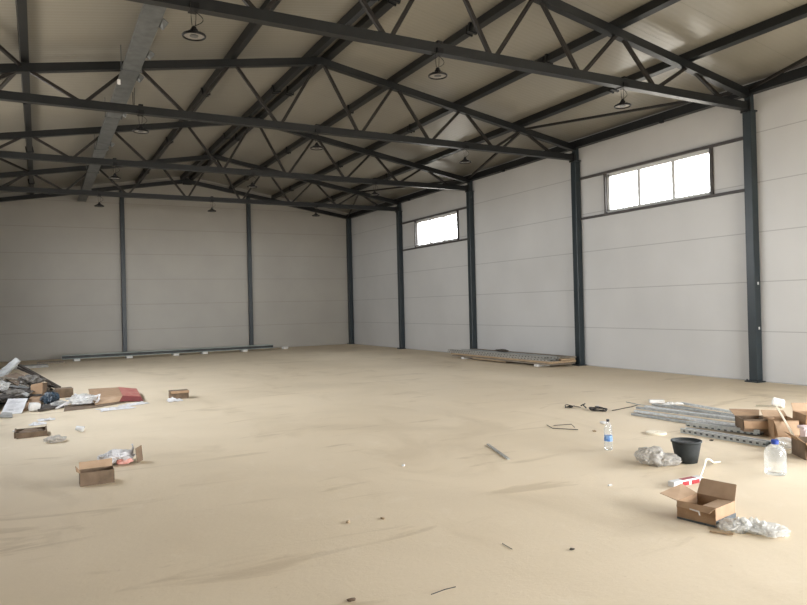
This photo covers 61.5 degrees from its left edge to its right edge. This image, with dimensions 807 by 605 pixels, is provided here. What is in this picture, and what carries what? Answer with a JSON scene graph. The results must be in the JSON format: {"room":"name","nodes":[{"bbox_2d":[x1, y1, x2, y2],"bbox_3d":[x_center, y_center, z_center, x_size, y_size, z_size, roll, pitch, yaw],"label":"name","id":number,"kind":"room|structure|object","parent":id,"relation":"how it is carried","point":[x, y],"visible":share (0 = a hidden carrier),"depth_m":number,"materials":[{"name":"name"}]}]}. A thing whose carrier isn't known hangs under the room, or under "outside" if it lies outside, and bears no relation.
{"room":"empty warehouse","nodes":[
{"label":"empty warehouse","id":0,"kind":"room"},
{"bbox_2d":[0,176,348,361],"bbox_3d":[-8.420,-1.518,26.466,14.068,6.910,0.120,-1,0,-28],"label":"wall","id":1,"kind":"structure","parent":0,"point":[186,263],"depth_m":25.98,"materials":[{"name":"metal"}]},
{"bbox_2d":[0,344,806,604],"bbox_3d":[-1.193,1.797,13.180,14.068,0.200,30.260,-1,0,-28],"label":"floor","id":2,"kind":"structure","parent":0,"point":[245,488],"depth_m":5.89,"materials":[{"name":"concrete"}]},
{"bbox_2d":[1,398,27,413],"bbox_3d":[-6.434,1.711,11.219,0.304,0.189,0.592,-1,0,-19],"label":"printed sheet","id":3,"kind":"object","parent":2,"relation":"on","point":[14,406],"visible":0.98,"depth_m":11.21,"materials":[{"name":"white paper"}]},
{"bbox_2d":[0,376,53,403],"bbox_3d":[-7.705,1.658,13.039,2.061,0.463,3.970,-1,0,-28],"label":"heap","id":4,"kind":"object","parent":2,"relation":"on","point":[3,398],"depth_m":12.68,"materials":[{"name":"grey plastic"}]},
{"bbox_2d":[0,358,20,378],"bbox_3d":[-8.080,1.476,13.618,0.676,0.664,0.908,-1,0,-28],"label":"board","id":5,"kind":"object","parent":4,"relation":"on","point":[10,366],"visible":0.92,"depth_m":13.87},
{"bbox_2d":[0,389,25,401],"bbox_3d":[-6.971,1.647,12.088,0.520,0.201,0.610,-1,0,-28],"label":"bag","id":6,"kind":"object","parent":4,"relation":"on","point":[17,392],"visible":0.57,"depth_m":11.97,"materials":[{"name":"plastic"}]},
{"bbox_2d":[5,373,24,385],"bbox_3d":[-7.559,1.525,13.413,1.151,0.210,0.502,-2,0,40],"label":"board","id":7,"kind":"object","parent":4,"relation":"on","point":[13,375],"visible":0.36,"depth_m":13.47,"materials":[{"name":"cardboard"}]},
{"bbox_2d":[17,374,45,384],"bbox_3d":[-7.303,1.536,13.285,0.589,0.249,0.558,-1,0,20],"label":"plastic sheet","id":8,"kind":"object","parent":4,"relation":"on","point":[27,379],"visible":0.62,"depth_m":13.16,"materials":[{"name":"plastic"}]},
{"bbox_2d":[30,382,46,395],"bbox_3d":[-6.838,1.634,12.717,0.216,0.290,0.622,-1,0,-18],"label":"cardboard box","id":9,"kind":"object","parent":4,"relation":"on","point":[39,388],"visible":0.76,"depth_m":12.54,"materials":[{"name":"cardboard"}]},
{"bbox_2d":[13,364,47,369],"bbox_3d":[-11.285,1.935,20.455,0.950,0.080,0.500,-1,0,-34],"label":"insulation slab","id":10,"kind":"object","parent":2,"relation":"on","point":[34,365],"visible":0.56,"depth_m":20.37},
{"bbox_2d":[14,426,47,438],"bbox_3d":[-4.954,1.721,9.010,0.398,0.085,0.434,-1,0,-28],"label":"cardboard box","id":11,"kind":"object","parent":2,"relation":"on","point":[36,431],"visible":1,"depth_m":8.89,"materials":[{"name":"cardboard"}]},
{"bbox_2d":[15,431,45,437],"bbox_3d":[-4.864,1.717,8.843,0.360,0.050,0.020,-1,0,-28],"label":"tray","id":12,"kind":"object","parent":11,"relation":"on","point":[39,433],"depth_m":8.83,"materials":[{"name":"cardboard"}]},
{"bbox_2d":[23,396,41,410],"bbox_3d":[-6.471,1.745,11.880,0.223,0.138,1.256,-1,0,-23],"label":"cardboard sheet","id":13,"kind":"object","parent":2,"relation":"on","point":[32,398],"visible":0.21,"depth_m":12.00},
{"bbox_2d":[18,364,60,387],"bbox_3d":[-7.895,1.595,14.676,1.270,0.498,0.070,-2,0,24],"label":"wood strip","id":14,"kind":"object","parent":2,"relation":"on","point":[19,365],"visible":0.57,"depth_m":14.72,"materials":[{"name":"wood"}]},
{"bbox_2d":[40,392,59,403],"bbox_3d":[-6.245,1.693,11.962,0.322,0.233,0.762,-1,0,-28],"label":"bag","id":15,"kind":"object","parent":2,"relation":"on","point":[48,397],"visible":0.8,"depth_m":11.79,"materials":[{"name":"plastic"}]},
{"bbox_2d":[38,403,64,410],"bbox_3d":[-5.987,1.768,11.498,0.421,0.050,0.701,-1,0,-28],"label":"board","id":16,"kind":"object","parent":2,"relation":"on","point":[49,406],"visible":0.57,"depth_m":11.44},
{"bbox_2d":[28,402,40,410],"bbox_3d":[-6.113,1.729,11.226,0.127,0.160,0.181,-2,0,45],"label":"lump","id":17,"kind":"object","parent":16,"relation":"on","point":[33,406],"visible":0.94,"depth_m":11.18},
{"bbox_2d":[43,435,66,442],"bbox_3d":[-4.365,1.705,8.489,0.277,0.083,0.240,-1,0,-28],"label":"clear bag","id":18,"kind":"object","parent":2,"relation":"on","point":[57,438],"visible":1,"depth_m":8.43,"materials":[{"name":"grey plastic"}]},
{"bbox_2d":[54,387,72,397],"bbox_3d":[-6.573,1.740,13.113,0.300,0.170,0.300,-1,0,-33],"label":"carton","id":19,"kind":"object","parent":2,"relation":"on","point":[63,392],"visible":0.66,"depth_m":13.00,"materials":[{"name":"cardboard"}]},
{"bbox_2d":[75,458,114,486],"bbox_3d":[-2.918,1.606,6.406,0.325,0.195,0.196,-1,0,-28],"label":"carton","id":20,"kind":"object","parent":2,"relation":"on","point":[95,472],"visible":1,"depth_m":6.38,"materials":[{"name":"cardboard"}]},
{"bbox_2d":[64,402,125,410],"bbox_3d":[-5.446,1.781,11.736,0.724,0.012,1.133,-2,0,40],"label":"sheet","id":21,"kind":"object","parent":2,"relation":"on","point":[72,407],"visible":0.65,"depth_m":11.61,"materials":[{"name":"cardboard"}]},
{"bbox_2d":[55,393,100,408],"bbox_3d":[-5.591,1.683,11.763,0.580,0.202,0.833,-1,0,-9],"label":"plastic film","id":22,"kind":"object","parent":21,"relation":"on","point":[80,399],"visible":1,"depth_m":11.70,"materials":[{"name":"plastic"}]},
{"bbox_2d":[88,387,142,404],"bbox_3d":[-5.425,1.724,12.710,0.880,0.127,1.800,-1,0,-28],"label":"carton","id":23,"kind":"object","parent":2,"relation":"on","point":[115,394],"visible":0.93,"depth_m":12.35,"materials":[{"name":"brown cardboard"}]},
{"bbox_2d":[97,444,134,464],"bbox_3d":[-3.066,1.613,7.226,0.379,0.192,0.343,-1,0,-18],"label":"plastic bag","id":24,"kind":"object","parent":2,"relation":"on","point":[119,456],"visible":0.86,"depth_m":7.12,"materials":[{"name":"plastic"}]},
{"bbox_2d":[116,458,132,464],"bbox_3d":[-2.930,1.666,7.124,0.173,0.062,0.056,-1,0,-28],"label":"print","id":25,"kind":"object","parent":24,"relation":"attached to","point":[119,461],"depth_m":7.10,"materials":[{"name":"plastic"}]},
{"bbox_2d":[96,405,135,411],"bbox_3d":[-4.786,1.750,11.285,0.591,0.043,0.403,-1,0,-38],"label":"strip","id":26,"kind":"object","parent":2,"relation":"on","point":[119,406],"visible":1,"depth_m":11.23,"materials":[{"name":"plastic"}]},
{"bbox_2d":[119,190,126,351],"bbox_3d":[-10.427,-1.100,25.219,0.280,6.156,0.250,-1,0,-28],"label":"column","id":27,"kind":"structure","parent":2,"relation":"on","point":[121,199],"depth_m":25.16,"materials":[{"name":"metal"}]},
{"bbox_2d":[135,445,142,462],"bbox_3d":[-2.820,1.615,7.232,0.026,0.159,0.133,-1,0,7],"label":"cardboard offcut","id":28,"kind":"object","parent":2,"relation":"on","point":[139,456],"visible":1,"depth_m":7.23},
{"bbox_2d":[168,389,188,398],"bbox_3d":[-4.128,1.688,12.453,0.333,0.151,0.262,-1,0,-25],"label":"carton","id":29,"kind":"object","parent":2,"relation":"on","point":[181,393],"visible":0.82,"depth_m":12.38,"materials":[{"name":"cardboard"}]},
{"bbox_2d":[246,197,253,344],"bbox_3d":[-6.231,-1.185,27.480,0.280,6.150,0.250,-1,0,-28],"label":"column","id":30,"kind":"structure","parent":2,"relation":"on","point":[248,206],"depth_m":27.42,"materials":[{"name":"metal"}]},
{"bbox_2d":[0,178,346,218],"bbox_3d":[-8.412,-4.158,26.348,13.651,1.324,0.160,-1,0,-28],"label":"rafter","id":31,"kind":"object","parent":30,"relation":"on","point":[187,181],"visible":0.68,"depth_m":26.12,"materials":[{"name":"paint"}]},
{"bbox_2d":[346,217,354,343],"bbox_3d":[-2.333,-0.947,29.539,0.310,5.510,0.280,-1,0,-28],"label":"column","id":32,"kind":"structure","parent":2,"relation":"on","point":[348,221],"depth_m":29.47,"materials":[{"name":"metal"}]},
{"bbox_2d":[396,203,405,348],"bbox_3d":[-0.116,-1.021,25.441,0.300,5.510,0.270,-1,0,-28],"label":"steel column","id":33,"kind":"structure","parent":2,"relation":"on","point":[399,213],"depth_m":25.37,"materials":[{"name":"metal"}]},
{"bbox_2d":[0,154,398,212],"bbox_3d":[-6.189,-4.056,22.227,13.612,1.593,0.200,-1,0,-28],"label":"roof truss","id":34,"kind":"object","parent":33,"relation":"on","point":[19,174],"visible":0.85,"depth_m":21.84,"materials":[{"name":"metal"}]},
{"bbox_2d":[0,158,28,171],"bbox_3d":[-10.391,-3.712,17.318,0.050,0.280,4.848,-1,0,-12],"label":"brace","id":35,"kind":"object","parent":34,"relation":"attached to","point":[1,159],"visible":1,"depth_m":18.49,"materials":[{"name":"metal"}]},
{"bbox_2d":[360,180,456,192],"bbox_3d":[0.164,-3.947,23.003,4.892,0.304,0.050,-2,0,44],"label":"brace","id":36,"kind":"object","parent":34,"relation":"attached to","point":[448,180],"visible":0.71,"depth_m":23.47,"materials":[{"name":"metal"}]},
{"bbox_2d":[466,181,476,348],"bbox_3d":[2.135,-1.097,21.259,0.300,5.510,0.270,-1,0,-28],"label":"steel column","id":37,"kind":"structure","parent":2,"relation":"on","point":[469,195],"depth_m":21.19,"materials":[{"name":"metal"}]},
{"bbox_2d":[0,117,469,192],"bbox_3d":[-3.939,-4.132,18.044,13.612,1.593,0.200,-1,0,-28],"label":"roof truss","id":38,"kind":"object","parent":37,"relation":"on","point":[13,136],"visible":0.9,"depth_m":17.45,"materials":[{"name":"metal"}]},
{"bbox_2d":[109,158,120,179],"bbox_3d":[-6.987,-3.233,16.387,0.282,0.485,0.282,-1,0,-28],"label":"lamp","id":39,"kind":"object","parent":38,"relation":"hanging from","point":[114,177],"visible":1,"depth_m":16.35,"materials":[{"name":"black metal"}]},
{"bbox_2d":[569,148,585,365],"bbox_3d":[4.386,-1.172,17.077,0.300,5.510,0.270,-1,0,-28],"label":"steel column","id":40,"kind":"structure","parent":2,"relation":"on","point":[575,166],"depth_m":17.01,"materials":[{"name":"metal"}]},
{"bbox_2d":[0,57,575,162],"bbox_3d":[-1.688,-4.207,13.862,13.612,1.593,0.200,-1,0,-28],"label":"roof truss","id":41,"kind":"object","parent":40,"relation":"on","point":[6,69],"visible":0.95,"depth_m":13.32,"materials":[{"name":"metal"}]},
{"bbox_2d":[0,74,15,89],"bbox_3d":[-8.093,-3.789,13.048,0.050,0.280,4.848,-1,0,-45],"label":"brace","id":42,"kind":"object","parent":41,"relation":"attached to","point":[5,82],"visible":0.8,"depth_m":11.93,"materials":[{"name":"metal"}]},
{"bbox_2d":[0,45,20,65],"bbox_3d":[-5.889,-3.863,8.954,0.050,0.280,4.848,-1,0,-12],"label":"brace","id":43,"kind":"object","parent":41,"relation":"attached to","point":[3,50],"visible":1,"depth_m":10.78,"materials":[{"name":"metal"}]},
{"bbox_2d":[132,104,148,133],"bbox_3d":[-4.736,-3.308,12.205,0.282,0.485,0.282,-1,0,-28],"label":"lamp","id":44,"kind":"object","parent":41,"relation":"hanging from","point":[139,130],"visible":1,"depth_m":12.17,"materials":[{"name":"black metal"}]},
{"bbox_2d":[310,124,323,149],"bbox_3d":[-1.770,-3.371,13.803,0.282,0.485,0.282,-1,0,-28],"label":"lamp","id":45,"kind":"object","parent":41,"relation":"hanging from","point":[316,146],"visible":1,"depth_m":13.76,"materials":[{"name":"black metal"}]},
{"bbox_2d":[459,141,470,163],"bbox_3d":[1.408,-3.438,15.515,0.282,0.485,0.282,-1,0,-28],"label":"lamp","id":46,"kind":"object","parent":41,"relation":"hanging from","point":[464,161],"visible":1,"depth_m":15.48,"materials":[{"name":"black metal"}]},
{"bbox_2d":[468,134,519,178],"bbox_3d":[2.462,-4.024,18.733,0.050,0.304,4.892,-1,0,-10],"label":"brace","id":47,"kind":"object","parent":41,"relation":"attached to","point":[517,135],"visible":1,"depth_m":18.90,"materials":[{"name":"metal"}]},
{"bbox_2d":[525,92,734,129],"bbox_3d":[4.666,-4.098,14.639,4.892,0.304,0.050,-2,0,44],"label":"brace","id":48,"kind":"object","parent":41,"relation":"attached to","point":[728,93],"visible":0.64,"depth_m":14.68,"materials":[{"name":"metal"}]},
{"bbox_2d":[580,403,607,411],"bbox_3d":[2.800,1.550,10.005,0.234,0.065,0.539,-1,0,-28],"label":"cable coil","id":49,"kind":"object","parent":2,"relation":"on","point":[596,408],"visible":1,"depth_m":9.97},
{"bbox_2d":[604,419,612,450],"bbox_3d":[2.199,1.419,7.277,0.089,0.332,0.088,-1,0,-28],"label":"plastic bottle","id":50,"kind":"object","parent":2,"relation":"on","point":[608,438],"visible":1,"depth_m":7.29,"materials":[{"name":"plastic"}]},
{"bbox_2d":[646,430,666,434],"bbox_3d":[3.027,1.557,8.107,0.230,0.022,0.230,-1,0,-28],"label":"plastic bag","id":51,"kind":"object","parent":2,"relation":"on","point":[650,432],"visible":1,"depth_m":8.06,"materials":[{"name":"beige plastic"}]},
{"bbox_2d":[634,446,681,466],"bbox_3d":[2.475,1.487,6.586,0.433,0.173,0.357,-1,0,11],"label":"film","id":52,"kind":"object","parent":2,"relation":"on","point":[654,455],"visible":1,"depth_m":6.49,"materials":[{"name":"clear plastic"}]},
{"bbox_2d":[631,413,689,422],"bbox_3d":[3.673,1.542,8.699,0.054,0.028,1.813,-1,0,-31],"label":"metal profile","id":53,"kind":"object","parent":2,"relation":"on","point":[634,414],"visible":0.36,"depth_m":9.07,"materials":[{"name":"metal"}]},
{"bbox_2d":[634,410,734,425],"bbox_3d":[3.798,1.532,8.920,0.054,0.028,1.788,-1,0,-34],"label":"metal profile","id":54,"kind":"object","parent":2,"relation":"on","point":[636,411],"visible":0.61,"depth_m":8.98,"materials":[{"name":"metal"}]},
{"bbox_2d":[636,406,734,420],"bbox_3d":[3.974,1.520,9.140,0.054,0.028,1.916,-1,0,-36],"label":"metal profile","id":55,"kind":"object","parent":2,"relation":"on","point":[637,407],"visible":0.64,"depth_m":9.25,"materials":[{"name":"metal"}]},
{"bbox_2d":[668,475,702,486],"bbox_3d":[2.442,1.547,5.860,0.360,0.052,0.072,-1,0,-27],"label":"pack","id":56,"kind":"object","parent":2,"relation":"on","point":[695,479],"visible":0.83,"depth_m":5.83,"materials":[{"name":"white paper"}]},
{"bbox_2d":[679,476,699,485],"bbox_3d":[2.466,1.544,5.867,0.210,0.048,0.066,-1,0,-28],"label":"print","id":57,"kind":"object","parent":56,"relation":"attached to","point":[690,480],"depth_m":5.85},
{"bbox_2d":[671,437,701,463],"bbox_3d":[2.782,1.460,6.659,0.292,0.215,0.284,-1,0,-28],"label":"bucket","id":58,"kind":"object","parent":2,"relation":"on","point":[688,449],"visible":0.94,"depth_m":6.57,"materials":[{"name":"plastic"}]},
{"bbox_2d":[644,406,734,417],"bbox_3d":[4.120,1.535,9.315,0.054,0.028,1.878,-1,0,-33],"label":"metal profile","id":59,"kind":"object","parent":2,"relation":"on","point":[644,406],"visible":0.43,"depth_m":9.51,"materials":[{"name":"metal"}]},
{"bbox_2d":[652,403,734,415],"bbox_3d":[4.240,1.524,9.470,0.054,0.028,1.831,-1,0,-30],"label":"metal profile","id":60,"kind":"object","parent":2,"relation":"on","point":[654,404],"visible":0.64,"depth_m":9.68,"materials":[{"name":"metal"}]},
{"bbox_2d":[660,478,736,527],"bbox_3d":[2.164,1.456,4.984,0.396,0.237,0.422,-1,0,-38],"label":"carton","id":61,"kind":"object","parent":2,"relation":"on","point":[714,501],"visible":0.92,"depth_m":4.95,"materials":[{"name":"brown cardboard"}]},
{"bbox_2d":[681,402,731,412],"bbox_3d":[4.430,1.511,9.613,0.054,0.028,1.414,-1,0,-20],"label":"metal profile","id":62,"kind":"object","parent":2,"relation":"on","point":[688,404],"visible":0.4,"depth_m":9.74,"materials":[{"name":"metal"}]},
{"bbox_2d":[686,420,763,434],"bbox_3d":[3.841,1.502,8.143,0.104,0.057,0.886,-1,0,-39],"label":"channel","id":63,"kind":"object","parent":2,"relation":"on","point":[714,426],"visible":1,"depth_m":8.15,"materials":[{"name":"metal"}]},
{"bbox_2d":[729,409,773,431],"bbox_3d":[4.145,1.398,8.068,0.369,0.180,0.581,-1,0,10],"label":"carton","id":64,"kind":"object","parent":63,"relation":"on","point":[747,420],"visible":0.93,"depth_m":7.89,"materials":[{"name":"cardboard"}]},
{"bbox_2d":[680,427,770,446],"bbox_3d":[3.638,1.525,7.709,0.104,0.057,1.042,-1,0,-32],"label":"channel","id":65,"kind":"object","parent":2,"relation":"on","point":[698,432],"visible":0.89,"depth_m":7.64,"materials":[{"name":"metal"}]},
{"bbox_2d":[716,516,790,537],"bbox_3d":[2.394,1.525,4.653,0.464,0.081,0.325,-2,0,32],"label":"plastic wrap","id":66,"kind":"object","parent":2,"relation":"on","point":[741,525],"visible":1,"depth_m":4.61,"materials":[{"name":"plastic"}]},
{"bbox_2d":[742,94,765,382],"bbox_3d":[6.637,-1.247,12.895,0.300,5.510,0.270,-1,0,-28],"label":"steel column","id":67,"kind":"structure","parent":2,"relation":"on","point":[749,118],"depth_m":12.83,"materials":[{"name":"metal"}]},
{"bbox_2d":[126,0,750,113],"bbox_3d":[0.563,-4.282,9.680,13.612,1.593,0.200,-1,0,-28],"label":"roof truss","id":68,"kind":"object","parent":67,"relation":"on","point":[249,13],"visible":1,"depth_m":10.37,"materials":[{"name":"metal"}]},
{"bbox_2d":[182,1,205,40],"bbox_3d":[-2.485,-3.384,8.023,0.282,0.485,0.282,-1,0,-28],"label":"lamp","id":69,"kind":"object","parent":68,"relation":"hanging from","point":[193,34],"visible":0.99,"depth_m":8.00,"materials":[{"name":"black metal"}]},
{"bbox_2d":[189,0,400,179],"bbox_3d":[-1.207,-5.060,13.296,0.216,0.199,29.980,-1,0,-28],"label":"purlin","id":70,"kind":"structure","parent":68,"relation":"on","point":[380,9],"depth_m":15.07,"materials":[{"name":"paint"}]},
{"bbox_2d":[428,40,447,79],"bbox_3d":[0.481,-3.446,9.621,0.282,0.485,0.282,-1,0,-28],"label":"lamp","id":71,"kind":"object","parent":68,"relation":"hanging from","point":[438,74],"visible":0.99,"depth_m":9.59,"materials":[{"name":"black metal"}]},
{"bbox_2d":[311,4,806,207],"bbox_3d":[3.200,-4.313,15.654,0.206,0.198,29.980,-1,0,-28],"label":"roof purlin","id":72,"kind":"structure","parent":68,"relation":"on","point":[799,13],"depth_m":13.10,"materials":[{"name":"paint"}]},
{"bbox_2d":[614,76,630,108],"bbox_3d":[3.659,-3.513,11.332,0.282,0.485,0.282,-1,0,-28],"label":"lamp","id":73,"kind":"object","parent":68,"relation":"hanging from","point":[622,105],"visible":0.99,"depth_m":11.30,"materials":[{"name":"black metal"}]},
{"bbox_2d":[346,65,806,218],"bbox_3d":[4.655,-3.952,16.431,0.175,0.230,29.980,-1,0,-28],"label":"beam","id":74,"kind":"structure","parent":67,"relation":"attached to","point":[798,74],"depth_m":15.57,"materials":[{"name":"metal"}]},
{"bbox_2d":[749,56,806,89],"bbox_3d":[6.964,-4.175,10.369,0.050,0.304,4.892,-1,0,-10],"label":"brace","id":75,"kind":"object","parent":74,"relation":"attached to","point":[803,59],"visible":1,"depth_m":12.01,"materials":[{"name":"metal"}]},
{"bbox_2d":[764,439,786,475],"bbox_3d":[3.356,1.394,6.118,0.184,0.313,0.184,-1,0,-28],"label":"plastic jug","id":76,"kind":"object","parent":2,"relation":"on","point":[774,442],"visible":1,"depth_m":6.14,"materials":[{"name":"plastic"}]},
{"bbox_2d":[771,397,784,406],"bbox_3d":[5.459,1.461,9.872,0.171,0.169,0.189,-2,0,33],"label":"chunk","id":77,"kind":"object","parent":2,"relation":"on","point":[779,402],"visible":0.86,"depth_m":9.80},
{"bbox_2d":[761,410,799,438],"bbox_3d":[4.330,1.402,7.798,0.273,0.270,0.472,-1,0,7],"label":"carton","id":78,"kind":"object","parent":2,"relation":"on","point":[776,426],"visible":0.74,"depth_m":7.64,"materials":[{"name":"brown cardboard"}]},
{"bbox_2d":[775,405,794,435],"bbox_3d":[4.258,1.333,7.553,0.020,0.263,0.796,-1,0,16],"label":"wood lath","id":79,"kind":"object","parent":78,"relation":"on","point":[776,406],"visible":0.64,"depth_m":7.57,"materials":[{"name":"beige wood"}]},
{"bbox_2d":[773,437,790,449],"bbox_3d":[4.003,1.477,7.101,0.315,0.126,0.221,-1,0,-28],"label":"plastic bag","id":80,"kind":"object","parent":2,"relation":"on","point":[788,443],"visible":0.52,"depth_m":7.11,"materials":[{"name":"plastic"}]},
{"bbox_2d":[784,431,806,459],"bbox_3d":[4.054,1.423,6.714,0.376,0.230,0.393,-1,0,7],"label":"carton","id":81,"kind":"object","parent":2,"relation":"on","point":[798,444],"visible":1,"depth_m":6.76,"materials":[{"name":"cardboard"}]},
{"bbox_2d":[791,403,806,436],"bbox_3d":[4.693,1.354,7.732,0.388,0.362,0.427,-1,0,7],"label":"carton","id":82,"kind":"object","parent":2,"relation":"on","point":[799,409],"visible":0.51,"depth_m":7.86,"materials":[{"name":"brown cardboard"}]},
{"bbox_2d":[797,425,806,436],"bbox_3d":[4.339,1.427,7.226,0.200,0.215,0.160,-1,0,7],"label":"paper packet","id":83,"kind":"object","parent":2,"relation":"on","point":[803,428],"visible":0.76,"depth_m":7.22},
{"bbox_3d":[-8.335,1.891,24.735,0.214,0.072,0.430,-1,0,-28],"label":"support block","id":84,"kind":"object","parent":2,"relation":"on","visible":0},
{"bbox_2d":[62,344,272,359],"bbox_3d":[-8.306,1.781,24.685,7.412,0.140,0.130,-1,0,-32],"label":"steel beam","id":85,"kind":"structure","parent":84,"relation":"on","point":[136,353],"depth_m":24.42,"materials":[{"name":"metal"}]},
{"bbox_2d":[0,0,806,212],"bbox_3d":[-1.347,-4.648,13.213,14.068,1.305,30.260,-1,0,-28],"label":"ceiling","id":86,"kind":"structure","parent":0,"point":[683,26],"depth_m":13.99,"materials":[{"name":"metal"}]},
{"bbox_2d":[15,0,34,194],"bbox_3d":[-6.002,-4.095,10.698,0.206,0.198,29.980,-1,0,-28],"label":"purlin","id":87,"kind":"structure","parent":86,"relation":"attached to","point":[21,5],"depth_m":11.22,"materials":[{"name":"paint"}]},
{"bbox_2d":[135,0,280,183],"bbox_3d":[-2.935,-4.749,12.360,0.206,0.198,29.980,-1,0,-28],"label":"purlin","id":88,"kind":"structure","parent":86,"relation":"attached to","point":[251,29],"depth_m":13.21,"materials":[{"name":"paint"}]},
{"bbox_2d":[180,0,379,179],"bbox_3d":[-1.507,-5.054,13.134,0.216,0.199,29.980,-1,0,-28],"label":"roof purlin","id":89,"kind":"structure","parent":86,"relation":"attached to","point":[357,10],"depth_m":15.13,"materials":[{"name":"paint"}]},
{"bbox_2d":[229,0,525,189],"bbox_3d":[0.158,-4.829,14.026,0.206,0.198,29.980,-1,0,-28],"label":"roof purlin","id":90,"kind":"structure","parent":86,"relation":"attached to","point":[505,6],"depth_m":14.08,"materials":[{"name":"paint"}]},
{"bbox_2d":[271,0,680,198],"bbox_3d":[1.688,-4.570,14.845,0.206,0.198,29.980,-1,0,-28],"label":"roof purlin","id":91,"kind":"structure","parent":86,"relation":"attached to","point":[653,6],"depth_m":13.85,"materials":[{"name":"paint"}]},
{"bbox_2d":[350,65,806,383],"bbox_3d":[4.875,-1.299,16.502,0.120,5.735,30.020,-1,0,-28],"label":"wall","id":92,"kind":"structure","parent":0,"point":[665,287],"depth_m":15.86,"materials":[{"name":"metal"}]},
{"bbox_2d":[401,207,465,223],"bbox_3d":[1.025,-2.990,23.393,0.055,0.055,4.580,-1,0,-28],"label":"beam","id":93,"kind":"structure","parent":92,"relation":"attached to","point":[462,208],"depth_m":23.27,"materials":[{"name":"grey metal"}]},
{"bbox_2d":[402,238,466,250],"bbox_3d":[1.049,-1.985,23.388,0.055,0.055,4.580,-1,0,-28],"label":"beam","id":94,"kind":"structure","parent":92,"relation":"attached to","point":[465,238],"depth_m":23.27,"materials":[{"name":"grey metal"}]},
{"bbox_2d":[416,212,456,246],"bbox_3d":[1.144,-2.490,23.300,0.127,0.905,2.750,-1,0,-28],"label":"window","id":95,"kind":"structure","parent":92,"relation":"in","point":[454,213],"depth_m":23.56,"materials":[{"name":"white plastic"}]},
{"bbox_2d":[355,343,806,385],"bbox_3d":[3.439,1.603,19.141,0.012,0.028,23.920,-1,0,-28],"label":"trim","id":96,"kind":"structure","parent":92,"relation":"attached to","point":[355,343],"depth_m":14.66,"materials":[{"name":"metal"}]},
{"bbox_2d":[603,174,607,213],"bbox_3d":[4.857,-2.615,16.294,0.055,0.950,0.050,-1,0,-28],"label":"window post","id":97,"kind":"object","parent":92,"relation":"attached to","point":[604,175],"visible":1,"depth_m":16.28,"materials":[{"name":"grey metal"}]},
{"bbox_2d":[607,150,709,211],"bbox_3d":[5.594,-2.639,15.033,0.127,0.905,2.850,-1,0,-28],"label":"window","id":98,"kind":"structure","parent":92,"relation":"in","point":[672,161],"depth_m":15.07,"materials":[{"name":"white plastic"}]},
{"bbox_2d":[579,137,742,179],"bbox_3d":[5.527,-3.140,15.029,0.055,0.055,4.580,-1,0,-28],"label":"beam","id":99,"kind":"structure","parent":92,"relation":"attached to","point":[739,138],"depth_m":14.68,"materials":[{"name":"grey metal"}]},
{"bbox_2d":[580,189,743,219],"bbox_3d":[5.551,-2.135,15.024,0.055,0.055,4.580,-1,0,-28],"label":"beam","id":100,"kind":"structure","parent":92,"relation":"attached to","point":[739,190],"depth_m":14.66,"materials":[{"name":"grey metal"}]},
{"bbox_2d":[709,147,713,194],"bbox_3d":[6.240,-2.661,13.723,0.055,0.950,0.050,-1,0,-28],"label":"window post","id":101,"kind":"object","parent":92,"relation":"attached to","point":[710,148],"visible":1,"depth_m":13.70,"materials":[{"name":"grey metal"}]},
{"bbox_3d":[1.922,1.631,20.073,0.420,0.054,0.140,-1,0,-28],"label":"support block","id":102,"kind":"object","parent":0,"visible":0},
{"bbox_2d":[452,355,574,365],"bbox_3d":[2.879,1.556,18.715,0.844,0.035,4.408,-1,0,-28],"label":"board","id":103,"kind":"object","parent":102,"relation":"on","point":[452,355],"visible":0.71,"depth_m":17.87,"materials":[{"name":"brown wood"}]},
{"bbox_2d":[451,353,575,363],"bbox_3d":[2.872,1.506,18.769,0.857,0.045,4.606,-1,0,-28],"label":"board","id":104,"kind":"object","parent":103,"relation":"on","point":[565,361],"visible":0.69,"depth_m":17.58,"materials":[{"name":"brown wood"}]},
{"bbox_2d":[447,351,552,361],"bbox_3d":[2.518,1.467,18.750,0.126,0.051,4.700,-1,0,-28],"label":"metal profile","id":105,"kind":"object","parent":104,"relation":"on","point":[492,355],"visible":1,"depth_m":18.30,"materials":[{"name":"metal"}]},
{"bbox_2d":[448,349,546,358],"bbox_3d":[2.481,1.421,18.901,0.106,0.046,4.500,-1,0,-28],"label":"metal profile","id":106,"kind":"object","parent":105,"relation":"on","point":[481,352],"visible":1,"depth_m":18.51,"materials":[{"name":"metal"}]},
{"bbox_2d":[558,358,574,360],"bbox_3d":[3.053,1.452,18.811,0.458,0.045,4.402,-1,0,-28],"label":"plank","id":107,"kind":"object","parent":104,"relation":"on","point":[559,359],"visible":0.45,"depth_m":16.89,"materials":[{"name":"brown wood"}]},
{"bbox_2d":[475,349,575,357],"bbox_3d":[3.163,1.402,18.814,0.240,0.040,4.400,-1,0,-29],"label":"plank","id":108,"kind":"object","parent":107,"relation":"on","point":[559,356],"visible":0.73,"depth_m":17.78,"materials":[{"name":"brown wood"}]},
{"bbox_3d":[2.706,1.462,18.737,0.153,0.051,4.501,-1,0,-28],"label":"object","id":109,"kind":"object","parent":104,"relation":"on","visible":0},
{"bbox_2d":[470,350,558,358],"bbox_3d":[2.811,1.411,18.625,0.106,0.046,4.201,-1,0,-29],"label":"metal profile","id":110,"kind":"object","parent":109,"relation":"on","point":[548,357],"visible":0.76,"depth_m":17.60,"materials":[{"name":"metal"}]},
{"bbox_3d":[-4.477,-4.420,11.524,0.206,0.197,29.980,-1,0,-28],"label":"roof purlin","id":111,"kind":"structure","parent":0,"visible":0},
{"bbox_2d":[77,4,168,201],"bbox_3d":[-5.037,-3.875,12.320,0.430,0.865,27.970,-1,0,-28],"label":"cable tray","id":112,"kind":"object","parent":111,"relation":"hanging from","point":[150,18],"visible":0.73,"depth_m":11.59,"materials":[{"name":"grey metal"}]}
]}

